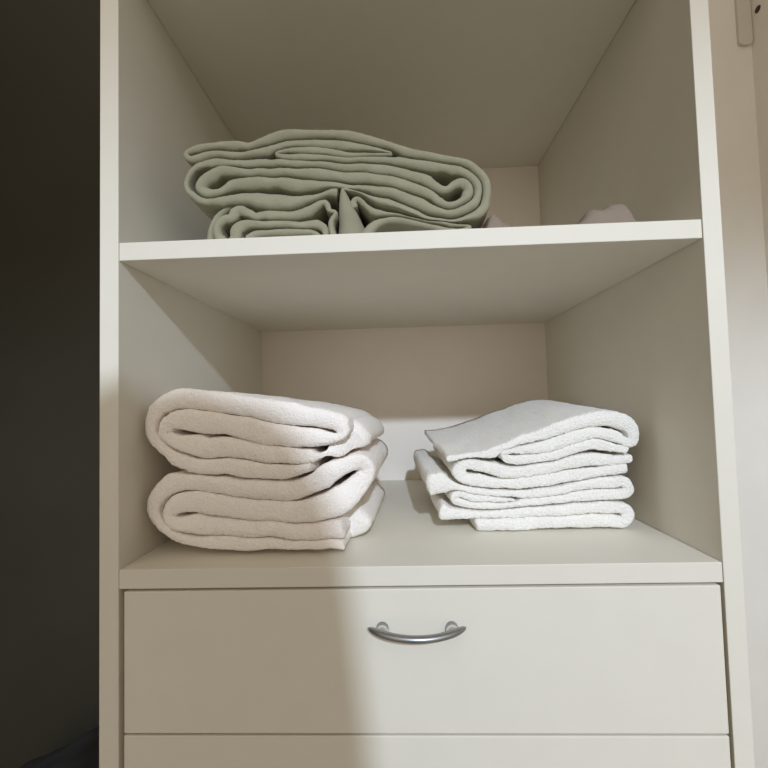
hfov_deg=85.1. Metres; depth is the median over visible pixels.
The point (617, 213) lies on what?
crumpled cloth
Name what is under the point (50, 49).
wall
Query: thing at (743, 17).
bracket
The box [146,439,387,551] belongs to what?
bath towel
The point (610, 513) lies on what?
hand towel
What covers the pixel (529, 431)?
hand towel
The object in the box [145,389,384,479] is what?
bath towel
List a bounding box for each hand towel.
[414,449,633,508]
[425,400,639,463]
[430,493,633,531]
[433,446,632,488]
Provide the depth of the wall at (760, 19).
0.82 m
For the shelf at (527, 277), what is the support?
attached to the wardrobe
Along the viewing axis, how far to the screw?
0.83 m
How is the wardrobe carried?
on the floor
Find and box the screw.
[755,5,760,12]
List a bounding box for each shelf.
[119,219,701,331]
[119,480,722,588]
[147,0,634,167]
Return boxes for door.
[708,0,767,767]
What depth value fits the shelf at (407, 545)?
0.40 m
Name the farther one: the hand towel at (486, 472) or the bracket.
the bracket
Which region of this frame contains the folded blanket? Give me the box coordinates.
[183,129,492,238]
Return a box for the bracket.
[734,0,752,46]
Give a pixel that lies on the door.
(732, 63)
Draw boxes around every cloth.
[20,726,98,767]
[482,204,636,227]
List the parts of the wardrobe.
panel, panel, handle, drawer, drawer, panel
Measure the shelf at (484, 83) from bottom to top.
0.018 m
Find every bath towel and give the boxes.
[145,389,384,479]
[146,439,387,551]
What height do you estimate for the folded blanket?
0.130 m
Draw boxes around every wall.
[0,0,99,767]
[750,0,767,286]
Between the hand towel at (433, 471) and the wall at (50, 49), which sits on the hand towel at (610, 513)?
the hand towel at (433, 471)
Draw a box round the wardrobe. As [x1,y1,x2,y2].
[99,0,754,767]

